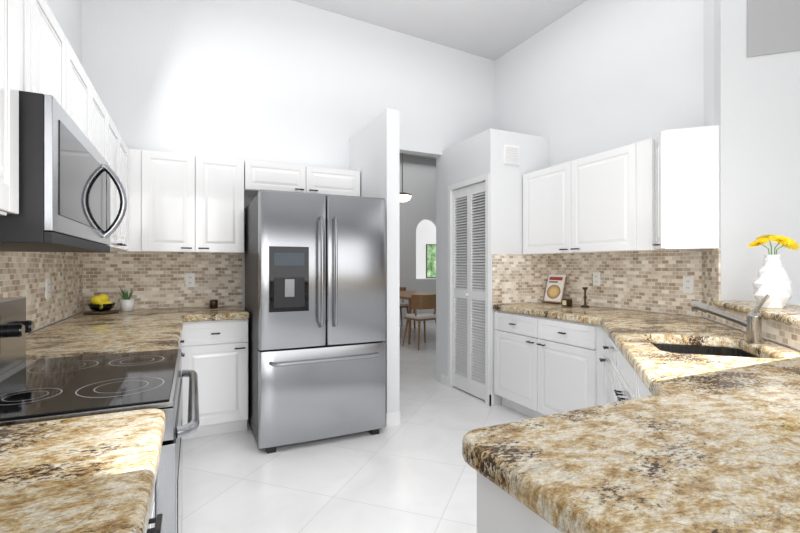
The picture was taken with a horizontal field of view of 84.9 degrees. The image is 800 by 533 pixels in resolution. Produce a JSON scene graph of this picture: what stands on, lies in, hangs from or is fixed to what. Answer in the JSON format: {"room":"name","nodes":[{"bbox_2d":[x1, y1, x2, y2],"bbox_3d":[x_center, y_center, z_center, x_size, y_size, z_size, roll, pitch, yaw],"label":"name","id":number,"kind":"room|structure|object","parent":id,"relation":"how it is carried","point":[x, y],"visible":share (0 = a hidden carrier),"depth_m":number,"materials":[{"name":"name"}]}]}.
{"room":"kitchen","nodes":[
{"label":"kitchen","id":0,"kind":"room"},
{"bbox_2d":[26,0,81,334],"bbox_3d":[-1.097,-0.725,0.378,0.120,3.950,6.720,0,0,-25],"label":"wall","id":1,"kind":"structure","parent":0,"point":[67,14],"depth_m":3.03,"materials":[{"name":"white paint"}]},
{"bbox_2d":[0,0,39,215],"bbox_3d":[-0.837,-0.485,0.468,0.427,0.750,0.982,0,0,-25],"label":"upper cabinet","id":2,"kind":"object","parent":1,"relation":"attached to","point":[19,19],"depth_m":0.93,"materials":[{"name":"white wood"}]},
{"bbox_2d":[0,252,83,333],"bbox_3d":[-1.575,0.115,1.544,0.010,0.449,3.959,0,0,-25],"label":"tile backsplash","id":3,"kind":"structure","parent":1,"relation":"attached to","point":[22,274],"depth_m":2.46,"materials":[{"name":"tile"}]},
{"bbox_2d":[45,278,50,298],"bbox_3d":[-2.019,0.125,2.508,0.010,0.114,0.070,0,0,-25],"label":"electrical outlet","id":4,"kind":"object","parent":3,"relation":"attached to","point":[47,287],"visible":1,"depth_m":2.49,"materials":[{"name":"white plastic"}]},
{"bbox_2d":[40,0,71,118],"bbox_3d":[-1.232,-0.630,1.204,0.342,0.460,0.780,0,0,-25],"label":"upper cabinet","id":5,"kind":"object","parent":1,"relation":"attached to","point":[55,49],"depth_m":1.49,"materials":[{"name":"white wood"}]},
{"bbox_2d":[0,91,126,252],"bbox_3d":[-1.133,-0.222,1.256,0.536,0.337,0.770,0,0,-25],"label":"microwave","id":6,"kind":"object","parent":5,"relation":"attached to","point":[66,172],"visible":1,"depth_m":1.05,"materials":[{"name":"silver metal"}]},
{"bbox_2d":[72,49,111,247],"bbox_3d":[-1.583,-0.485,1.947,0.342,0.750,0.957,0,0,-25],"label":"upper cabinet","id":7,"kind":"object","parent":1,"relation":"attached to","point":[89,113],"depth_m":2.03,"materials":[{"name":"white wood"}]},
{"bbox_2d":[110,121,131,251],"bbox_3d":[-1.932,-0.485,2.685,0.342,0.750,0.905,0,0,-25],"label":"upper cabinet","id":8,"kind":"object","parent":1,"relation":"attached to","point":[121,155],"depth_m":2.92,"materials":[{"name":"white wood"}]},
{"bbox_2d":[122,152,135,252],"bbox_3d":[-2.186,-0.485,3.222,0.341,0.750,0.401,0,0,-25],"label":"upper cabinet","id":9,"kind":"object","parent":1,"relation":"attached to","point":[133,153],"depth_m":3.21,"materials":[{"name":"white wood"}]},
{"bbox_2d":[82,0,494,381],"bbox_3d":[0.983,-0.725,5.011,7.600,3.950,0.120,0,0,-25],"label":"wall","id":10,"kind":"structure","parent":0,"point":[291,82],"depth_m":3.94,"materials":[{"name":"white paint"}]},
{"bbox_2d":[84,252,241,310],"bbox_3d":[-1.888,0.115,3.581,1.124,0.449,0.010,0,0,-25],"label":"tile backsplash","id":11,"kind":"structure","parent":10,"relation":"attached to","point":[156,280],"depth_m":3.56,"materials":[{"name":"tile"}]},
{"bbox_2d":[185,273,194,286],"bbox_3d":[-1.746,0.113,3.636,0.070,0.114,0.010,0,0,-25],"label":"outlet","id":12,"kind":"object","parent":11,"relation":"attached to","point":[189,279],"visible":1,"depth_m":3.63,"materials":[{"name":"white plastic"}]},
{"bbox_2d":[140,150,247,253],"bbox_3d":[-1.646,-0.485,3.512,0.715,0.750,0.342,0,0,-25],"label":"upper cabinet","id":13,"kind":"object","parent":10,"relation":"attached to","point":[181,203],"depth_m":3.35,"materials":[{"name":"white wood"}]},
{"bbox_2d":[248,160,311,196],"bbox_3d":[-1.075,-0.740,3.783,0.540,0.240,0.342,0,0,-25],"label":"upper cabinet","id":14,"kind":"object","parent":10,"relation":"attached to","point":[261,175],"depth_m":3.63,"materials":[{"name":"white wood"}]},
{"bbox_2d":[312,167,359,195],"bbox_3d":[-0.672,-0.740,3.973,0.540,0.240,0.342,0,0,-25],"label":"upper cabinet","id":15,"kind":"object","parent":10,"relation":"attached to","point":[324,180],"depth_m":3.84,"materials":[{"name":"white wood"}]},
{"bbox_2d":[182,323,530,532],"bbox_3d":[1.217,1.280,4.281,8.000,0.060,12.000,0,0,-25],"label":"floor","id":16,"kind":"structure","parent":0,"point":[413,471],"depth_m":2.63,"materials":[{"name":"tile"}]},
{"bbox_2d":[0,297,198,532],"bbox_3d":[-1.020,0.680,1.304,0.760,1.140,0.770,0,0,-25],"label":"range","id":17,"kind":"object","parent":16,"relation":"on","point":[41,390],"visible":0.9,"depth_m":1.24,"materials":[{"name":"black glass"}]},
{"bbox_2d":[147,488,162,532],"bbox_3d":[-0.664,0.822,0.411,0.683,0.856,1.110,0,0,-25],"label":"base cabinet","id":18,"kind":"object","parent":16,"relation":"on","point":[155,523],"depth_m":0.83,"materials":[{"name":"white"}]},
{"bbox_2d":[0,409,164,532],"bbox_3d":[-0.648,0.365,0.415,0.697,0.050,1.125,0,0,-25],"label":"countertop","id":19,"kind":"structure","parent":18,"relation":"on","point":[92,474],"depth_m":0.72,"materials":[{"name":"stone"}]},
{"bbox_2d":[179,329,182,371],"bbox_3d":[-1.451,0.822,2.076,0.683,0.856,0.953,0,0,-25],"label":"base cabinet","id":20,"kind":"object","parent":16,"relation":"on","point":[181,341],"depth_m":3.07,"materials":[{"name":"white wood"}]},
{"bbox_2d":[191,319,247,437],"bbox_3d":[-1.479,0.822,3.435,0.482,0.856,0.618,0,0,-25],"label":"base cabinet","id":21,"kind":"object","parent":16,"relation":"on","point":[214,355],"depth_m":3.19,"materials":[{"name":"white wood"}]},
{"bbox_2d":[26,306,248,359],"bbox_3d":[-1.466,0.365,2.654,1.132,0.050,2.022,0,0,-25],"label":"countertop","id":22,"kind":"structure","parent":21,"relation":"on","point":[134,330],"depth_m":2.29,"materials":[{"name":"stone"}]},
{"bbox_2d":[83,294,118,314],"bbox_3d":[-2.158,0.269,3.161,0.220,0.140,0.220,0,0,-25],"label":"lemon bowl","id":23,"kind":"object","parent":22,"relation":"on","point":[100,304],"visible":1,"depth_m":3.12,"materials":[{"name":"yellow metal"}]},
{"bbox_2d":[119,287,134,311],"bbox_3d":[-2.071,0.245,3.313,0.104,0.187,0.100,0,0,-25],"label":"potted plant","id":24,"kind":"object","parent":22,"relation":"on","point":[126,303],"visible":1,"depth_m":3.29,"materials":[{"name":"white ceramic"}]},
{"bbox_2d":[210,299,217,308],"bbox_3d":[-1.510,0.304,3.545,0.064,0.070,0.064,0,0,-25],"label":"candle jar","id":25,"kind":"object","parent":22,"relation":"on","point":[213,303],"visible":1,"depth_m":3.52,"materials":[{"name":"brown glass"}]},
{"bbox_2d":[245,189,385,453],"bbox_3d":[-0.692,0.369,3.452,0.911,1.762,0.987,0,0,-25],"label":"fridge","id":26,"kind":"object","parent":16,"relation":"on","point":[315,286],"visible":0.96,"depth_m":3.05,"materials":[{"name":"grey metal"}]},
{"bbox_2d":[400,287,411,328],"bbox_3d":[-0.068,0.841,8.872,0.467,0.822,0.444,0,0,-25],"label":"dining chair","id":27,"kind":"object","parent":16,"relation":"on","point":[404,305],"visible":0.31,"depth_m":9.00,"materials":[{"name":"brown wood"}]},
{"bbox_2d":[400,291,435,344],"bbox_3d":[0.224,0.871,7.904,1.000,0.762,1.700,0,0,-25],"label":"dining table","id":28,"kind":"object","parent":16,"relation":"on","point":[406,295],"visible":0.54,"depth_m":7.38,"materials":[{"name":"brown wood"}]},
{"bbox_2d":[402,294,435,349],"bbox_3d":[0.343,0.841,6.832,0.468,0.822,0.444,0,0,-34],"label":"dining chair","id":29,"kind":"object","parent":16,"relation":"on","point":[423,301],"visible":0.85,"depth_m":6.65,"materials":[{"name":"brown wood"}]},
{"bbox_2d":[477,471,561,532],"bbox_3d":[0.503,0.822,0.715,0.492,0.856,0.642,0,0,-25],"label":"base cabinet","id":30,"kind":"object","parent":16,"relation":"on","point":[498,511],"depth_m":0.81,"materials":[{"name":"white wood"}]},
{"bbox_2d":[462,358,799,532],"bbox_3d":[1.128,0.365,0.982,1.920,0.050,0.750,0,0,-25],"label":"countertop","id":31,"kind":"structure","parent":30,"relation":"on","point":[696,443],"depth_m":0.78,"materials":[{"name":"stone"}]},
{"bbox_2d":[494,310,572,395],"bbox_3d":[1.376,0.822,3.569,0.673,0.856,1.091,0,0,-25],"label":"base cabinet","id":32,"kind":"object","parent":16,"relation":"on","point":[509,334],"depth_m":3.72,"materials":[{"name":"white wood"}]},
{"bbox_2d":[525,322,609,373],"bbox_3d":[1.580,0.822,2.627,1.112,0.856,1.055,0,0,-25],"label":"base cabinet","id":33,"kind":"object","parent":16,"relation":"on","point":[536,331],"depth_m":3.24,"materials":[{"name":"white wood"}]},
{"bbox_2d":[501,362,651,417],"bbox_3d":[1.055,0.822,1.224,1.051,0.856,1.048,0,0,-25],"label":"base cabinet","id":34,"kind":"object","parent":16,"relation":"on","point":[554,391],"depth_m":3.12,"materials":[{"name":"white wood"}]},
{"bbox_2d":[493,302,799,381],"bbox_3d":[1.227,0.365,2.362,1.957,0.050,3.146,0,0,-25],"label":"countertop","id":35,"kind":"structure","parent":34,"relation":"on","point":[634,333],"depth_m":2.15,"materials":[{"name":"stone"}]},
{"bbox_2d":[541,274,566,303],"bbox_3d":[1.429,0.207,4.060,0.102,0.267,0.220,0,0,-25],"label":"cookbook stand","id":36,"kind":"object","parent":35,"relation":"on","point":[555,288],"visible":0.96,"depth_m":4.04,"materials":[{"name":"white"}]},
{"bbox_2d":[562,299,571,306],"bbox_3d":[1.428,0.309,3.739,0.062,0.060,0.060,0,0,-25],"label":"desk clock","id":37,"kind":"object","parent":35,"relation":"on","point":[567,302],"visible":1,"depth_m":3.71,"materials":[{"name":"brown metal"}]},
{"bbox_2d":[581,287,588,306],"bbox_3d":[1.553,0.257,3.665,0.070,0.165,0.068,0,0,-25],"label":"candlestick","id":38,"kind":"object","parent":35,"relation":"on","point":[585,296],"visible":1,"depth_m":3.66,"materials":[{"name":"brown metal"}]},
{"bbox_2d":[653,344,757,357],"bbox_3d":[1.325,0.481,1.910,0.464,0.178,0.564,0,0,20],"label":"sink basin","id":39,"kind":"object","parent":35,"relation":"in","point":[705,350],"depth_m":2.13,"materials":[{"name":"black metal"}]},
{"bbox_2d":[691,294,769,343],"bbox_3d":[1.513,0.230,2.014,0.127,0.219,0.283,0,0,-25],"label":"faucet","id":40,"kind":"object","parent":35,"relation":"on","point":[752,322],"visible":1,"depth_m":1.94,"materials":[{"name":"silver metal"}]},
{"bbox_2d":[529,338,630,373],"bbox_3d":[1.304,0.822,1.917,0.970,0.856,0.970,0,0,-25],"label":"base cabinet","id":41,"kind":"object","parent":16,"relation":"on","point":[543,366],"depth_m":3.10,"materials":[{"name":"white wood"}]},
{"bbox_2d":[721,324,799,351],"bbox_3d":[1.548,0.744,1.198,0.240,1.013,2.970,0,0,20],"label":"half wall","id":42,"kind":"structure","parent":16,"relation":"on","point":[765,339],"depth_m":2.00,"materials":[{"name":"white paint"}]},
{"bbox_2d":[713,301,799,325],"bbox_3d":[1.547,0.220,1.196,0.330,0.030,2.965,0,0,20],"label":"granite bar ledge","id":43,"kind":"object","parent":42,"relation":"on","point":[789,313],"visible":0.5,"depth_m":2.08,"materials":[{"name":"beige stone"}]},
{"bbox_2d":[747,235,799,307],"bbox_3d":[1.863,0.022,2.173,0.215,0.365,0.190,0,0,-25],"label":"vase","id":44,"kind":"object","parent":43,"relation":"on","point":[773,281],"visible":1,"depth_m":2.13,"materials":[{"name":"white ceramic"}]},
{"bbox_2d":[349,108,399,425],"bbox_3d":[-0.247,0.005,3.857,0.120,2.490,0.915,0,0,-25],"label":"wall","id":45,"kind":"structure","parent":0,"point":[374,151],"depth_m":3.46,"materials":[{"name":"white paint"}]},
{"bbox_2d":[400,154,435,319],"bbox_3d":[-0.350,-0.725,9.469,6.200,3.950,0.520,0,0,-25],"label":"wall","id":46,"kind":"structure","parent":0,"point":[417,221],"depth_m":9.53,"materials":[{"name":"white paint"}]},
{"bbox_2d":[400,320,434,324],"bbox_3d":[-0.227,1.200,9.232,5.980,0.100,0.011,0,0,-25],"label":"baseboard","id":47,"kind":"structure","parent":46,"relation":"attached to","point":[412,321],"depth_m":9.47,"materials":[{"name":"white"}]},
{"bbox_2d":[426,244,435,277],"bbox_3d":[0.765,-0.125,10.244,0.340,0.790,0.029,0,0,-25],"label":"garden window","id":48,"kind":"structure","parent":46,"relation":"in","point":[430,260],"depth_m":10.21,"materials":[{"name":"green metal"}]},
{"bbox_2d":[293,0,586,159],"bbox_3d":[1.217,-2.383,4.281,8.000,0.648,12.000,0,0,-25],"label":"ceiling","id":49,"kind":"structure","parent":0,"point":[494,30],"depth_m":4.18,"materials":[{"name":"white paint"}]},
{"bbox_2d":[400,153,411,201],"bbox_3d":[0.041,-1.772,7.707,0.340,1.253,0.340,0,0,-25],"label":"pendant lamp","id":50,"kind":"object","parent":49,"relation":"hanging from","point":[404,197],"visible":0.54,"depth_m":7.62,"materials":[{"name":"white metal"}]},
{"bbox_2d":[441,128,548,405],"bbox_3d":[0.943,0.005,4.449,0.712,2.490,0.862,0,0,-25],"label":"wall","id":51,"kind":"structure","parent":0,"point":[476,159],"depth_m":4.06,"materials":[{"name":"white paint"}]},
{"bbox_2d":[453,182,484,399],"bbox_3d":[0.676,0.226,4.263,0.055,2.019,0.594,0,0,-25],"label":"pantry door","id":52,"kind":"structure","parent":51,"relation":"in","point":[469,336],"depth_m":4.25,"materials":[{"name":"white wood"}]},
{"bbox_2d":[503,144,518,165],"bbox_3d":[1.024,-1.025,4.011,0.180,0.180,0.021,0,0,-25],"label":"air vent","id":53,"kind":"object","parent":51,"relation":"in","point":[510,154],"visible":1,"depth_m":4.00,"materials":[{"name":"white"}]},
{"bbox_2d":[495,0,702,317],"bbox_3d":[1.637,-0.725,3.954,0.120,3.950,2.350,0,0,-25],"label":"wall","id":54,"kind":"structure","parent":0,"point":[588,78],"depth_m":3.65,"materials":[{"name":"white paint"}]},
{"bbox_2d":[523,143,634,254],"bbox_3d":[1.540,-0.485,3.619,0.342,0.750,1.147,0,0,-25],"label":"upper cabinet","id":55,"kind":"object","parent":54,"relation":"attached to","point":[586,205],"depth_m":3.44,"materials":[{"name":"white wood"}]},
{"bbox_2d":[635,125,719,251],"bbox_3d":[1.832,-0.485,2.806,0.365,0.750,0.365,0,0,-25],"label":"upper cabinet","id":56,"kind":"object","parent":54,"relation":"attached to","point":[660,192],"depth_m":2.73,"materials":[{"name":"white wood"}]},
{"bbox_2d":[703,0,799,323],"bbox_3d":[3.506,-0.725,2.226,2.489,3.950,2.722,0,0,-25],"label":"wall","id":57,"kind":"structure","parent":0,"point":[751,106],"depth_m":2.59,"materials":[{"name":"white paint"}]},
{"bbox_2d":[492,248,799,350],"bbox_3d":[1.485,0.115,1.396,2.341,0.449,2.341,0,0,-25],"label":"tile backsplash","id":58,"kind":"structure","parent":57,"relation":"attached to","point":[647,281],"depth_m":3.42,"materials":[{"name":"tile"}]},
{"bbox_2d":[593,272,599,285],"bbox_3d":[1.669,0.106,3.709,0.010,0.114,0.070,0,0,-25],"label":"outlet","id":59,"kind":"object","parent":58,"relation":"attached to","point":[596,278],"visible":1,"depth_m":3.71,"materials":[{"name":"white plastic"}]},
{"bbox_2d":[683,276,693,292],"bbox_3d":[1.994,0.125,3.022,0.010,0.114,0.070,0,0,-25],"label":"outlet","id":60,"kind":"object","parent":58,"relation":"attached to","point":[688,284],"visible":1,"depth_m":3.02,"materials":[{"name":"white plastic"}]},
{"bbox_2d":[747,0,799,56],"bbox_3d":[3.125,-1.785,2.207,2.270,1.090,0.005,0,0,20],"label":"wall","id":61,"kind":"structure","parent":0,"point":[773,26],"depth_m":2.55,"materials":[{"name":"grey paint"}]}
]}

